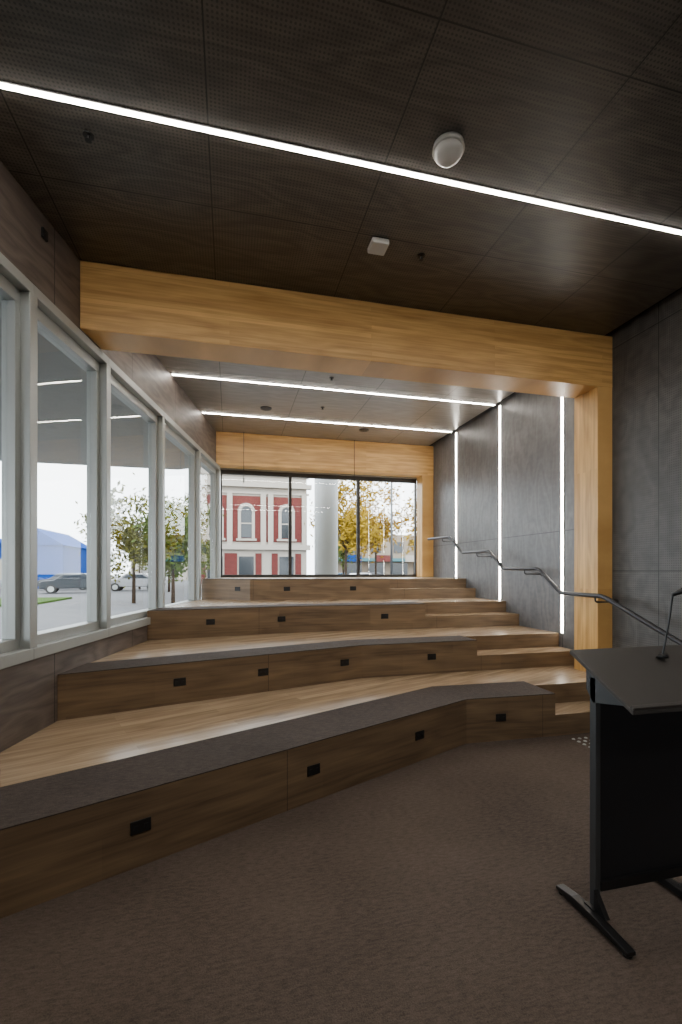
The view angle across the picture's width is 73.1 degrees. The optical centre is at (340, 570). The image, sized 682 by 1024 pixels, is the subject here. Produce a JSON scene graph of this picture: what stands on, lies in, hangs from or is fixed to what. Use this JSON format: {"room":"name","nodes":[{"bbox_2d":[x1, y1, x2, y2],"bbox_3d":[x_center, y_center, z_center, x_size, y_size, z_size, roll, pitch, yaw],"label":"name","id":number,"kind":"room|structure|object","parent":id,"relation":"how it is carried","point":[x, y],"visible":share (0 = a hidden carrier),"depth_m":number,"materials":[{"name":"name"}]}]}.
{"room":"lecture hall","nodes":[
{"label":"lecture hall","id":0,"kind":"room"},
{"bbox_2d":[0,626,146,752],"bbox_3d":[-2.206,1.110,2.527,0.220,1.020,12.166,0,0,-2],"label":"wall","id":1,"kind":"structure","parent":0,"point":[29,689],"depth_m":3.22,"materials":[{"name":"wood"}]},
{"bbox_2d":[0,252,33,669],"bbox_3d":[-2.145,-0.670,2.412,0.175,2.540,1.400,0,0,-2],"label":"window","id":2,"kind":"structure","parent":1,"relation":"on","point":[8,270],"depth_m":3.02,"materials":[{"name":"metal"}]},
{"bbox_2d":[0,638,19,653],"bbox_3d":[-2.177,0.485,2.411,0.110,0.070,1.400,0,0,-2],"label":"sill upstand","id":3,"kind":"structure","parent":2,"relation":"on","point":[6,645],"depth_m":2.98,"materials":[{"name":"metal"}]},
{"bbox_2d":[0,273,19,303],"bbox_3d":[-2.177,-1.825,2.411,0.110,0.090,1.400,0,0,-2],"label":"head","id":4,"kind":"object","parent":2,"relation":"attached to","point":[8,291],"visible":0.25,"depth_m":2.98},
{"bbox_2d":[20,285,110,658],"bbox_3d":[-2.182,-0.670,3.646,0.175,2.540,1.150,0,0,-2],"label":"window","id":5,"kind":"structure","parent":1,"relation":"on","point":[44,304],"depth_m":3.58,"materials":[{"name":"metal"}]},
{"bbox_2d":[37,621,99,643],"bbox_3d":[-2.214,0.485,3.646,0.110,0.070,1.070,0,0,-2],"label":"sill upstand","id":6,"kind":"structure","parent":5,"relation":"on","point":[43,636],"depth_m":3.62,"materials":[{"name":"metal"}]},
{"bbox_2d":[37,307,99,372],"bbox_3d":[-2.214,-1.825,3.646,0.110,0.090,1.070,0,0,-2],"label":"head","id":7,"kind":"object","parent":5,"relation":"attached to","point":[46,327],"visible":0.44,"depth_m":3.63},
{"bbox_2d":[109,358,164,636],"bbox_3d":[-2.219,-0.670,4.906,0.175,2.540,1.450,0,0,-2],"label":"window","id":8,"kind":"structure","parent":1,"relation":"on","point":[116,629],"depth_m":5.50,"materials":[{"name":"metal"}]},
{"bbox_2d":[111,608,156,625],"bbox_3d":[-2.251,0.485,4.885,0.110,0.070,1.410,0,0,-2],"label":"sill upstand","id":9,"kind":"structure","parent":8,"relation":"on","point":[121,618],"depth_m":4.77,"materials":[{"name":"metal"}]},
{"bbox_2d":[111,374,156,422],"bbox_3d":[-2.251,-1.825,4.885,0.110,0.090,1.410,0,0,-2],"label":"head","id":10,"kind":"object","parent":8,"relation":"attached to","point":[119,390],"visible":0.55,"depth_m":4.89},
{"bbox_2d":[164,412,199,599],"bbox_3d":[-2.264,-0.670,6.390,0.175,2.540,1.600,0,0,-2],"label":"window","id":11,"kind":"structure","parent":1,"relation":"on","point":[168,421],"depth_m":7.10,"materials":[{"name":"metal"}]},
{"bbox_2d":[165,600,194,606],"bbox_3d":[-2.296,0.485,6.389,0.110,0.070,1.600,0,0,-2],"label":"sill upstand","id":12,"kind":"structure","parent":11,"relation":"on","point":[181,602],"depth_m":6.45,"materials":[{"name":"metal"}]},
{"bbox_2d":[165,424,194,455],"bbox_3d":[-2.296,-1.825,6.389,0.110,0.090,1.600,0,0,-2],"label":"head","id":13,"kind":"object","parent":11,"relation":"attached to","point":[170,434],"visible":0.67,"depth_m":6.42},
{"bbox_2d":[188,447,220,599],"bbox_3d":[-2.308,-0.670,7.860,0.175,2.540,1.420,0,0,-2],"label":"window","id":14,"kind":"structure","parent":1,"relation":"on","point":[204,454],"depth_m":8.40,"materials":[{"name":"metal"}]},
{"bbox_2d":[201,456,215,474],"bbox_3d":[-2.341,-1.825,7.859,0.110,0.090,1.340,0,0,-2],"label":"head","id":15,"kind":"object","parent":14,"relation":"attached to","point":[205,465],"visible":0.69,"depth_m":7.99},
{"bbox_2d":[0,160,215,461],"bbox_3d":[-2.206,-2.300,2.527,0.220,0.720,12.166,0,0,-2],"label":"wall","id":16,"kind":"structure","parent":0,"point":[52,266],"depth_m":3.48,"materials":[{"name":"wood"}]},
{"bbox_2d":[41,227,47,241],"bbox_3d":[-2.108,-2.395,3.273,0.020,0.070,0.060,0,0,-2],"label":"power outlet","id":17,"kind":"object","parent":16,"relation":"attached to","point":[44,234],"visible":1,"depth_m":3.25,"materials":[{"name":"black metal"}]},
{"bbox_2d":[221,577,339,577],"bbox_3d":[-0.306,0.870,9.237,4.310,1.500,0.200,0,0,-14],"label":"wall","id":18,"kind":"structure","parent":0,"point":[221,577],"depth_m":8.92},
{"bbox_2d":[221,575,289,576],"bbox_3d":[-1.643,0.095,8.877,1.320,0.050,0.070,0,0,-14],"label":"rail","id":19,"kind":"object","parent":18,"relation":"on","point":[221,575],"visible":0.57,"depth_m":8.84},
{"bbox_2d":[221,474,221,574],"bbox_3d":[-2.271,-0.885,8.726,0.030,1.910,0.070,0,0,-14],"label":"stile","id":20,"kind":"object","parent":19,"relation":"on","point":[221,474],"visible":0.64,"depth_m":8.69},
{"bbox_2d":[288,477,289,574],"bbox_3d":[-1.017,-0.885,9.029,0.030,1.910,0.070,0,0,-14],"label":"stile","id":21,"kind":"object","parent":19,"relation":"on","point":[288,477],"visible":1,"depth_m":9.01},
{"bbox_2d":[290,574,358,576],"bbox_3d":[-0.327,0.095,9.196,1.390,0.050,0.070,0,0,-14],"label":"rail","id":22,"kind":"object","parent":18,"relation":"on","point":[318,575],"visible":0.93,"depth_m":9.20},
{"bbox_2d":[290,477,291,574],"bbox_3d":[-0.988,-0.885,9.036,0.030,1.910,0.070,0,0,-14],"label":"stile","id":23,"kind":"object","parent":22,"relation":"on","point":[290,477],"visible":1,"depth_m":9.00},
{"bbox_2d":[356,480,358,573],"bbox_3d":[0.334,-0.885,9.356,0.030,1.910,0.070,0,0,-14],"label":"stile","id":24,"kind":"object","parent":22,"relation":"on","point":[357,481],"visible":1,"depth_m":9.32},
{"bbox_2d":[359,574,416,576],"bbox_3d":[0.961,0.095,9.508,1.260,0.050,0.070,0,0,-14],"label":"rail","id":25,"kind":"object","parent":18,"relation":"on","point":[360,575],"visible":1,"depth_m":9.47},
{"bbox_2d":[359,480,359,573],"bbox_3d":[0.364,-0.885,9.363,0.030,1.910,0.070,0,0,-14],"label":"stile","id":26,"kind":"object","parent":25,"relation":"on","point":[359,480],"visible":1,"depth_m":9.33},
{"bbox_2d":[414,483,416,573],"bbox_3d":[1.559,-0.885,9.652,0.030,1.910,0.070,0,0,-14],"label":"stile","id":27,"kind":"object","parent":25,"relation":"on","point":[415,484],"visible":1,"depth_m":9.62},
{"bbox_2d":[0,0,681,445],"bbox_3d":[-0.099,-2.600,3.037,6.624,0.120,11.950,0,0,-14],"label":"ceiling","id":28,"kind":"structure","parent":0,"point":[573,102],"depth_m":2.83,"materials":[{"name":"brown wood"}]},
{"bbox_2d":[82,130,93,143],"bbox_3d":[-1.471,-2.523,2.679,0.060,0.034,0.060,0,0,-14],"label":"sprinkler","id":29,"kind":"object","parent":28,"relation":"attached to","point":[89,137],"visible":1,"depth_m":2.67,"materials":[{"name":"black metal"}]},
{"bbox_2d":[243,432,243,482],"bbox_3d":[-1.782,-2.080,8.427,0.024,0.920,0.024,0,0,-14],"label":"blind cord","id":30,"kind":"object","parent":28,"relation":"hanging from","point":[243,432],"visible":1,"depth_m":8.42,"materials":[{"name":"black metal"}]},
{"bbox_2d":[260,406,271,410],"bbox_3d":[-1.170,-2.532,7.176,0.180,0.016,0.180,0,0,-14],"label":"ceiling speaker","id":31,"kind":"object","parent":28,"relation":"attached to","point":[265,408],"visible":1,"depth_m":7.15,"materials":[{"name":"black metal"}]},
{"bbox_2d":[202,412,451,431],"bbox_3d":[-0.104,-2.535,7.877,4.357,0.008,0.052,0,0,-14],"label":"recessed light","id":32,"kind":"object","parent":28,"relation":"in","point":[202,412],"visible":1,"depth_m":7.81,"materials":[{"name":"white"}]},
{"bbox_2d":[172,373,494,405],"bbox_3d":[0.083,-2.535,6.481,4.652,0.008,0.052,0,0,-14],"label":"recessed light","id":33,"kind":"object","parent":28,"relation":"in","point":[172,373],"visible":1,"depth_m":6.39,"materials":[{"name":"white"}]},
{"bbox_2d":[0,80,681,235],"bbox_3d":[0.552,-2.535,2.963,5.394,0.008,0.052,0,0,-14],"label":"recessed light","id":34,"kind":"object","parent":28,"relation":"in","point":[4,85],"visible":1,"depth_m":2.78,"materials":[{"name":"white"}]},
{"bbox_2d":[354,440,354,487],"bbox_3d":[0.260,-2.080,8.921,0.024,0.920,0.024,0,0,-14],"label":"blind cord","id":35,"kind":"object","parent":28,"relation":"hanging from","point":[354,440],"visible":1,"depth_m":8.92,"materials":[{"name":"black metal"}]},
{"bbox_2d":[367,237,388,255],"bbox_3d":[0.289,-2.518,3.568,0.140,0.045,0.140,0,0,-14],"label":"ceiling sensor","id":36,"kind":"object","parent":28,"relation":"attached to","point":[377,246],"depth_m":3.54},
{"bbox_2d":[418,253,424,260],"bbox_3d":[0.647,-2.523,3.706,0.060,0.034,0.060,0,0,-14],"label":"sprinkler","id":37,"kind":"object","parent":28,"relation":"attached to","point":[421,256],"visible":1,"depth_m":3.70,"materials":[{"name":"black metal"}]},
{"bbox_2d":[432,131,464,167],"bbox_3d":[0.642,-2.491,2.748,0.190,0.099,0.190,0,0,-14],"label":"smoke detector","id":38,"kind":"object","parent":28,"relation":"attached to","point":[449,147],"visible":1,"depth_m":2.70,"materials":[{"name":"white plastic"}]},
{"bbox_2d":[0,732,681,1023],"bbox_3d":[-0.050,1.560,3.049,6.724,0.120,11.950,0,0,-14],"label":"floor","id":39,"kind":"structure","parent":0,"point":[424,891],"depth_m":1.95,"materials":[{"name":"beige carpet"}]},
{"bbox_2d":[0,577,589,918],"bbox_3d":[-0.126,0.812,5.581,5.673,1.376,6.989,0,0,-14],"label":"seating","id":40,"kind":"object","parent":39,"relation":"on","point":[250,701],"visible":1,"depth_m":3.72,"materials":[{"name":"brown wood"}]},
{"bbox_2d":[130,816,150,835],"bbox_3d":[-1.016,1.295,2.336,0.092,0.066,0.047,0,0,-14],"label":"power outlet","id":41,"kind":"object","parent":40,"relation":"attached to","point":[139,825],"depth_m":2.33,"materials":[{"name":"black plastic"}]},
{"bbox_2d":[174,677,185,685],"bbox_3d":[-1.359,0.935,3.879,0.096,0.066,0.035,0,0,-14],"label":"power outlet","id":42,"kind":"object","parent":40,"relation":"attached to","point":[178,681],"depth_m":3.88,"materials":[{"name":"black plastic"}]},
{"bbox_2d":[206,619,214,624],"bbox_3d":[-1.536,0.600,5.418,0.099,0.066,0.023,0,0,-14],"label":"power outlet","id":43,"kind":"object","parent":40,"relation":"attached to","point":[208,621],"depth_m":5.41,"materials":[{"name":"black plastic"}]},
{"bbox_2d":[258,668,267,675],"bbox_3d":[-0.719,0.935,4.253,0.096,0.066,0.035,0,0,-14],"label":"power outlet","id":44,"kind":"object","parent":40,"relation":"attached to","point":[261,671],"depth_m":4.25,"materials":[{"name":"black plastic"}]},
{"bbox_2d":[278,616,284,621],"bbox_3d":[-0.743,0.600,5.755,0.099,0.066,0.023,0,0,-14],"label":"power outlet","id":45,"kind":"object","parent":40,"relation":"attached to","point":[280,618],"depth_m":5.75,"materials":[{"name":"black plastic"}]},
{"bbox_2d":[307,763,319,776],"bbox_3d":[-0.178,1.295,2.995,0.092,0.066,0.047,0,0,-14],"label":"power outlet","id":46,"kind":"object","parent":40,"relation":"attached to","point":[313,769],"depth_m":2.99,"materials":[{"name":"black plastic"}]},
{"bbox_2d":[216,431,433,576],"bbox_3d":[-0.225,-1.209,8.989,4.270,2.658,0.280,0,0,-14],"label":"frame","id":47,"kind":"object","parent":40,"relation":"on","point":[261,452],"visible":0.89,"depth_m":8.93,"materials":[{"name":"wood"}]},
{"bbox_2d":[220,468,416,478],"bbox_3d":[-0.306,-2.290,9.237,4.310,0.740,0.200,0,0,-14],"label":"lintel","id":48,"kind":"object","parent":47,"relation":"attached to","point":[220,468],"visible":0.07,"depth_m":9.08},
{"bbox_2d":[220,469,289,477],"bbox_3d":[-1.643,-1.880,8.877,1.320,0.080,0.070,0,0,-14],"label":"rail","id":49,"kind":"object","parent":48,"relation":"attached to","point":[225,472],"visible":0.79,"depth_m":8.85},
{"bbox_2d":[290,473,358,480],"bbox_3d":[-0.327,-1.880,9.196,1.390,0.080,0.070,0,0,-14],"label":"rail","id":50,"kind":"object","parent":48,"relation":"attached to","point":[293,475],"visible":1,"depth_m":9.15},
{"bbox_2d":[359,476,416,483],"bbox_3d":[0.961,-1.880,9.508,1.260,0.080,0.070,0,0,-14],"label":"rail","id":51,"kind":"object","parent":48,"relation":"attached to","point":[361,478],"visible":1,"depth_m":9.47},
{"bbox_2d":[340,659,348,665],"bbox_3d":[0.038,0.935,4.697,0.096,0.066,0.035,0,0,-14],"label":"power outlet","id":52,"kind":"object","parent":40,"relation":"attached to","point":[343,662],"depth_m":4.69,"materials":[{"name":"black plastic"}]},
{"bbox_2d":[80,260,611,671],"bbox_3d":[0.365,-0.614,4.538,5.217,3.848,0.350,0,0,-14],"label":"frame","id":53,"kind":"object","parent":40,"relation":"on","point":[125,309],"visible":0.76,"depth_m":4.41,"materials":[{"name":"wood"}]},
{"bbox_2d":[415,730,423,740],"bbox_3d":[0.622,1.295,3.625,0.092,0.066,0.047,0,0,-14],"label":"power outlet","id":54,"kind":"object","parent":40,"relation":"attached to","point":[419,734],"depth_m":3.62,"materials":[{"name":"black plastic"}]},
{"bbox_2d":[428,654,435,659],"bbox_3d":[0.989,0.935,5.013,0.100,0.066,0.011,0,0,-14],"label":"power outlet","id":55,"kind":"object","parent":40,"relation":"attached to","point":[430,656],"depth_m":5.01,"materials":[{"name":"black plastic"}]},
{"bbox_2d":[496,713,505,721],"bbox_3d":[1.414,1.295,4.065,0.100,0.066,0.010,0,0,-14],"label":"power outlet","id":56,"kind":"object","parent":40,"relation":"attached to","point":[500,717],"depth_m":4.06,"materials":[{"name":"black plastic"}]},
{"bbox_2d":[556,645,681,959],"bbox_3d":[1.369,0.926,2.015,0.670,1.149,0.446,0,0,-14],"label":"lectern","id":57,"kind":"object","parent":39,"relation":"on","point":[635,694],"visible":1,"depth_m":2.02,"materials":[{"name":"laminate"}]},
{"bbox_2d":[656,588,681,657],"bbox_3d":[1.473,0.226,2.047,0.122,0.317,0.048,0,0,13],"label":"gooseneck microphone","id":58,"kind":"object","parent":57,"relation":"on","point":[679,591],"visible":1,"depth_m":2.06,"materials":[{"name":"black metal"}]},
{"bbox_2d":[431,289,681,649],"bbox_3d":[3.291,-0.520,3.960,0.200,4.280,12.150,0,0,-14],"label":"wall","id":59,"kind":"structure","parent":0,"point":[530,423],"depth_m":5.63,"materials":[{"name":"concrete"}]},
{"bbox_2d":[455,432,456,576],"bbox_3d":[2.107,-1.215,8.411,0.008,2.650,0.070,0,0,-14],"label":"wall light","id":60,"kind":"object","parent":59,"relation":"attached to","point":[456,432],"visible":1,"depth_m":8.39,"materials":[{"name":"beige"}]},
{"bbox_2d":[499,405,500,599],"bbox_3d":[2.436,-1.050,7.050,0.008,2.980,0.070,0,0,-14],"label":"wall light","id":61,"kind":"object","parent":59,"relation":"attached to","point":[500,405],"visible":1,"depth_m":7.03,"materials":[{"name":"beige"}]},
{"bbox_2d":[427,536,681,644],"bbox_3d":[2.504,0.059,6.162,0.293,1.406,5.800,0,0,-14],"label":"handrail","id":62,"kind":"object","parent":59,"relation":"attached to","point":[615,602],"visible":1,"depth_m":5.19,"materials":[{"name":"metal"}]},
{"bbox_2d":[429,287,681,445],"bbox_3d":[3.169,-2.625,3.827,0.100,0.070,11.950,0,0,-14],"label":"trim","id":63,"kind":"structure","parent":59,"relation":"attached to","point":[681,287],"depth_m":4.86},
{"bbox_2d":[560,397,564,632],"bbox_3d":[2.756,-0.885,5.729,0.008,3.310,0.070,0,0,-14],"label":"wall light","id":64,"kind":"object","parent":59,"relation":"attached to","point":[562,399],"visible":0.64,"depth_m":5.72,"materials":[{"name":"beige"}]},
{"bbox_2d":[561,397,562,632],"bbox_3d":[2.754,-0.880,5.728,0.005,3.300,0.040,0,0,-14],"label":"diffuser","id":65,"kind":"object","parent":64,"relation":"attached to","point":[561,397],"depth_m":5.72,"materials":[{"name":"beige"}]},
{"bbox_3d":[1.330,-0.520,-2.868,7.224,4.280,0.200,0,0,-14],"label":"wall","id":66,"kind":"structure","parent":0,"visible":0},
{"bbox_2d":[0,301,187,469],"bbox_3d":[-7.526,-2.125,0.546,13.627,0.250,14.600,0,0,-14],"label":"entrance canopy","id":67,"kind":"object","parent":66,"relation":"attached to","point":[61,383],"visible":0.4,"depth_m":6.24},
{"label":"outside","id":68,"kind":"structure","parent":0,"visible":0},
{"bbox_3d":[3.791,1.575,12.399,10.800,0.110,3.980,0,0,-14],"label":"footpath","id":69,"kind":"object","parent":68,"visible":0},
{"bbox_3d":[-0.328,1.450,10.158,0.640,0.140,0.640,0,0,-14],"label":"footing","id":70,"kind":"object","parent":69,"relation":"on","visible":0},
{"bbox_2d":[314,479,337,574],"bbox_3d":[-0.328,-0.790,10.158,0.520,4.620,0.520,0,0,-14],"label":"shaft","id":71,"kind":"object","parent":70,"relation":"on","point":[325,490],"visible":0.33,"depth_m":9.94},
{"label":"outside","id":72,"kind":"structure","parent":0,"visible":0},
{"bbox_2d":[0,576,201,638],"bbox_3d":[-14.109,1.715,58.318,240.000,0.170,200.000,0,0,-14],"label":"ground","id":73,"kind":"structure","parent":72,"point":[56,614],"depth_m":23.07,"materials":[{"name":"concrete"}]},
{"bbox_2d":[0,597,71,606],"bbox_3d":[-39.882,1.580,18.131,51.000,0.100,6.000,0,0,-14],"label":"grass verge","id":74,"kind":"structure","parent":73,"relation":"on","point":[40,600],"depth_m":24.69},
{"bbox_2d":[0,528,86,588],"bbox_3d":[-39.168,-1.235,44.950,25.000,5.730,10.200,0,0,-14],"label":"warehouse","id":75,"kind":"structure","parent":73,"relation":"on","point":[57,552],"depth_m":43.03,"materials":[{"name":"paint"}]},
{"bbox_2d":[37,573,86,589],"bbox_3d":[-23.443,0.906,39.598,4.250,1.449,1.780,0,0,-14],"label":"parked car","id":76,"kind":"object","parent":73,"relation":"on","point":[58,574],"visible":0.18,"depth_m":38.61,"materials":[{"name":"paint"}]},
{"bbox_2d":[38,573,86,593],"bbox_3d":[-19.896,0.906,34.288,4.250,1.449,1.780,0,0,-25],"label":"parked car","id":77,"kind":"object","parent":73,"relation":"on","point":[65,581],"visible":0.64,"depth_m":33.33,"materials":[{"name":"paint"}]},
{"bbox_2d":[111,573,147,590],"bbox_3d":[-17.003,0.906,38.069,4.250,1.449,1.780,0,0,-14],"label":"parked car","id":78,"kind":"object","parent":73,"relation":"on","point":[141,578],"visible":0.45,"depth_m":37.19,"materials":[{"name":"paint"}]},
{"bbox_2d":[111,539,147,588],"bbox_3d":[-17.882,-1.393,41.085,5.595,6.067,5.366,0,0,13],"label":"street tree","id":79,"kind":"object","parent":73,"relation":"on","point":[126,555],"visible":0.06,"depth_m":40.38,"materials":[{"name":"green plant"}]},
{"bbox_2d":[74,473,187,602],"bbox_3d":[-10.085,-1.558,23.209,5.837,6.395,5.229,0,0,-25],"label":"street tree","id":80,"kind":"object","parent":73,"relation":"on","point":[124,534],"visible":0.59,"depth_m":22.56,"materials":[{"name":"green plant"}]},
{"bbox_2d":[131,560,187,579],"bbox_3d":[-25.629,-1.030,83.824,22.600,5.319,5.000,0,0,-14],"label":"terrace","id":81,"kind":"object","parent":73,"relation":"on","point":[185,575],"visible":0.02,"depth_m":80.45,"materials":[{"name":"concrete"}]},
{"bbox_2d":[129,495,202,603],"bbox_3d":[-8.245,-1.077,21.898,3.236,5.434,3.910,0,0,-17],"label":"street tree","id":82,"kind":"object","parent":73,"relation":"on","point":[176,553],"visible":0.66,"depth_m":21.36,"materials":[{"name":"green plant"}]},
{"bbox_2d":[143,500,205,591],"bbox_3d":[-13.305,-2.173,36.159,5.502,7.626,5.689,0,0,-10],"label":"street tree","id":83,"kind":"object","parent":73,"relation":"on","point":[169,580],"visible":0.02,"depth_m":35.76,"materials":[{"name":"green plant"}]},
{"bbox_2d":[165,492,226,578],"bbox_3d":[-9.762,-1.859,28.870,4.800,6.998,5.137,0,0,-38],"label":"street tree","id":84,"kind":"object","parent":73,"relation":"on","point":[205,549],"visible":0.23,"depth_m":28.34,"materials":[{"name":"green plant"}]},
{"bbox_2d":[201,474,306,587],"bbox_3d":[-9.659,-3.735,50.134,10.000,10.730,12.000,0,0,-14],"label":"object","id":85,"kind":"object","parent":73,"relation":"on","point":[266,554],"visible":0.29,"depth_m":44.51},
{"bbox_2d":[201,492,206,543],"bbox_3d":[-12.840,-4.975,43.079,0.500,4.850,0.220,0,0,-14],"label":"quoins","id":86,"kind":"object","parent":85,"relation":"attached to","point":[203,494],"visible":0.5,"depth_m":42.99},
{"bbox_2d":[207,556,222,577],"bbox_3d":[-11.884,-0.250,43.382,1.400,2.300,0.080,0,0,-14],"label":"pane","id":87,"kind":"object","parent":85,"relation":"attached to","point":[208,572],"visible":0.21,"depth_m":43.23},
{"bbox_2d":[222,511,223,537],"bbox_3d":[-11.238,-4.350,43.476,0.280,2.700,0.200,0,0,-14],"label":"pilaster","id":88,"kind":"object","parent":85,"relation":"attached to","point":[222,511],"visible":0.64,"depth_m":43.39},
{"bbox_2d":[224,553,230,574],"bbox_3d":[-10.768,-0.250,43.657,0.600,2.900,0.070,0,0,-14],"label":"brick pier","id":89,"kind":"structure","parent":85,"relation":"attached to","point":[227,556],"depth_m":43.62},
{"bbox_2d":[227,493,231,543],"bbox_3d":[-10.556,-4.975,43.631,0.500,4.850,0.220,0,0,-14],"label":"quoins","id":90,"kind":"object","parent":85,"relation":"attached to","point":[229,495],"visible":1,"depth_m":43.52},
{"bbox_2d":[231,553,236,574],"bbox_3d":[-10.184,-0.250,43.798,0.600,2.900,0.070,0,0,-14],"label":"brick pier","id":91,"kind":"structure","parent":85,"relation":"attached to","point":[233,555],"depth_m":43.76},
{"bbox_2d":[238,511,240,537],"bbox_3d":[-9.683,-4.350,43.853,0.280,2.700,0.200,0,0,-14],"label":"pilaster","id":92,"kind":"object","parent":85,"relation":"attached to","point":[239,512],"visible":1,"depth_m":43.75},
{"bbox_2d":[239,556,253,574],"bbox_3d":[-9.065,-0.250,44.064,1.400,2.300,0.080,0,0,-14],"label":"pane","id":93,"kind":"object","parent":85,"relation":"attached to","point":[246,563],"visible":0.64,"depth_m":44.03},
{"bbox_2d":[236,538,256,540],"bbox_3d":[-9.040,-3.000,43.957,1.900,0.200,0.300,0,0,-14],"label":"window sill","id":94,"kind":"structure","parent":85,"relation":"attached to","point":[237,539],"depth_m":43.79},
{"bbox_2d":[252,511,254,538],"bbox_3d":[-8.420,-4.350,44.158,0.280,2.700,0.200,0,0,-14],"label":"pilaster","id":95,"kind":"object","parent":85,"relation":"attached to","point":[253,512],"visible":1,"depth_m":44.06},
{"bbox_2d":[201,467,307,479],"bbox_3d":[-8.260,-9.700,44.351,10.400,1.200,0.500,0,0,-14],"label":"parapet","id":96,"kind":"object","parent":85,"relation":"on","point":[203,471],"visible":0.14,"depth_m":43.84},
{"bbox_2d":[207,494,301,542],"bbox_3d":[-8.243,-5.000,44.278,9.400,4.400,0.050,0,0,-14],"label":"brick facade","id":97,"kind":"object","parent":85,"relation":"attached to","point":[255,501],"visible":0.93,"depth_m":44.34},
{"bbox_2d":[241,506,251,537],"bbox_3d":[-9.058,-4.700,44.035,1.000,3.000,0.100,0,0,-14],"label":"pane","id":98,"kind":"object","parent":97,"relation":"attached to","point":[246,512],"visible":1,"depth_m":43.99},
{"bbox_2d":[281,507,287,537],"bbox_3d":[-5.316,-4.700,44.940,1.000,3.000,0.100,0,0,-14],"label":"pane","id":99,"kind":"object","parent":97,"relation":"attached to","point":[284,514],"visible":0.58,"depth_m":44.84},
{"bbox_2d":[201,490,308,495],"bbox_3d":[-8.225,-7.500,44.205,10.400,0.200,0.200,0,0,-14],"label":"string course","id":100,"kind":"object","parent":85,"relation":"attached to","point":[223,491],"visible":0.64,"depth_m":44.18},
{"bbox_2d":[201,480,311,489],"bbox_3d":[-8.178,-8.200,44.011,10.800,0.400,0.600,0,0,-14],"label":"crown molding","id":101,"kind":"structure","parent":85,"relation":"attached to","point":[203,482],"depth_m":43.87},
{"bbox_2d":[255,553,261,574],"bbox_3d":[-7.949,-0.250,44.339,0.600,2.900,0.070,0,0,-14],"label":"brick pier","id":102,"kind":"structure","parent":85,"relation":"attached to","point":[258,556],"depth_m":44.30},
{"bbox_2d":[261,494,265,543],"bbox_3d":[-7.494,-4.975,44.372,0.500,4.850,0.220,0,0,-14],"label":"quoins","id":103,"kind":"object","parent":85,"relation":"attached to","point":[263,496],"visible":1,"depth_m":44.27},
{"bbox_2d":[222,544,309,549],"bbox_3d":[-8.207,-2.300,44.133,10.600,0.500,0.350,0,0,-14],"label":"string course","id":104,"kind":"object","parent":85,"relation":"attached to","point":[224,546],"visible":0.64,"depth_m":44.10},
{"bbox_2d":[268,494,272,544],"bbox_3d":[-6.814,-4.975,44.537,0.500,4.850,0.220,0,0,-14],"label":"quoins","id":105,"kind":"object","parent":85,"relation":"attached to","point":[270,496],"visible":1,"depth_m":44.43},
{"bbox_2d":[272,553,277,574],"bbox_3d":[-6.442,-0.250,44.704,0.600,2.900,0.070,0,0,-14],"label":"brick pier","id":106,"kind":"structure","parent":85,"relation":"attached to","point":[274,556],"depth_m":44.67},
{"bbox_2d":[278,512,280,538],"bbox_3d":[-5.941,-4.350,44.758,0.280,2.700,0.200,0,0,-14],"label":"pilaster","id":107,"kind":"object","parent":85,"relation":"attached to","point":[279,513],"visible":1,"depth_m":44.67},
{"bbox_2d":[279,557,293,574],"bbox_3d":[-5.323,-0.250,44.969,1.400,2.300,0.080,0,0,-14],"label":"pane","id":108,"kind":"object","parent":85,"relation":"attached to","point":[283,561],"visible":0.64,"depth_m":44.89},
{"bbox_2d":[292,513,294,538],"bbox_3d":[-4.678,-4.350,45.064,0.280,2.700,0.200,0,0,-14],"label":"pilaster","id":109,"kind":"object","parent":85,"relation":"attached to","point":[293,514],"visible":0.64,"depth_m":44.96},
{"bbox_2d":[295,554,300,574],"bbox_3d":[-4.207,-0.250,45.244,0.600,2.900,0.070,0,0,-14],"label":"brick pier","id":110,"kind":"structure","parent":85,"relation":"attached to","point":[297,556],"depth_m":45.21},
{"bbox_2d":[302,496,306,544],"bbox_3d":[-3.606,-4.975,45.313,0.500,4.850,0.220,0,0,-14],"label":"quoins","id":111,"kind":"object","parent":85,"relation":"attached to","point":[304,498],"visible":1,"depth_m":45.21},
{"bbox_2d":[308,505,369,573],"bbox_3d":[0.563,-2.370,38.940,6.205,8.020,6.881,0,0,-14],"label":"street tree","id":112,"kind":"object","parent":73,"relation":"on","point":[341,554],"visible":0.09,"depth_m":38.99,"materials":[{"name":"green plant"}]},
{"bbox_2d":[304,480,394,573],"bbox_3d":[0.877,-2.572,31.066,5.553,8.424,5.984,0,0,-44],"label":"street tree","id":113,"kind":"object","parent":73,"relation":"on","point":[348,523],"visible":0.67,"depth_m":30.11,"materials":[{"name":"yellow plant"}]},
{"bbox_2d":[338,535,413,573],"bbox_3d":[11.206,-1.685,68.506,26.400,6.630,12.100,0,0,-14],"label":"shop","id":114,"kind":"structure","parent":73,"relation":"on","point":[404,564],"depth_m":63.01,"materials":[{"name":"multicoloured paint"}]},
{"bbox_2d":[339,482,413,573],"bbox_3d":[2.879,-2.959,35.318,6.450,9.197,6.596,0,0,19],"label":"street tree","id":115,"kind":"object","parent":73,"relation":"on","point":[387,530],"visible":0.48,"depth_m":34.72,"materials":[{"name":"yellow plant"}]},
{"bbox_2d":[390,483,392,573],"bbox_3d":[2.475,-2.505,27.349,1.287,8.270,0.160,0,0,-14],"label":"lamp post","id":116,"kind":"object","parent":73,"relation":"on","point":[391,532],"visible":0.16,"depth_m":27.43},
{"bbox_2d":[395,490,413,555],"bbox_3d":[6.412,-2.187,30.253,6.260,7.655,5.271,0,0,-6],"label":"street tree","id":117,"kind":"object","parent":73,"relation":"on","point":[411,542],"visible":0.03,"depth_m":30.54,"materials":[{"name":"yellow plant"}]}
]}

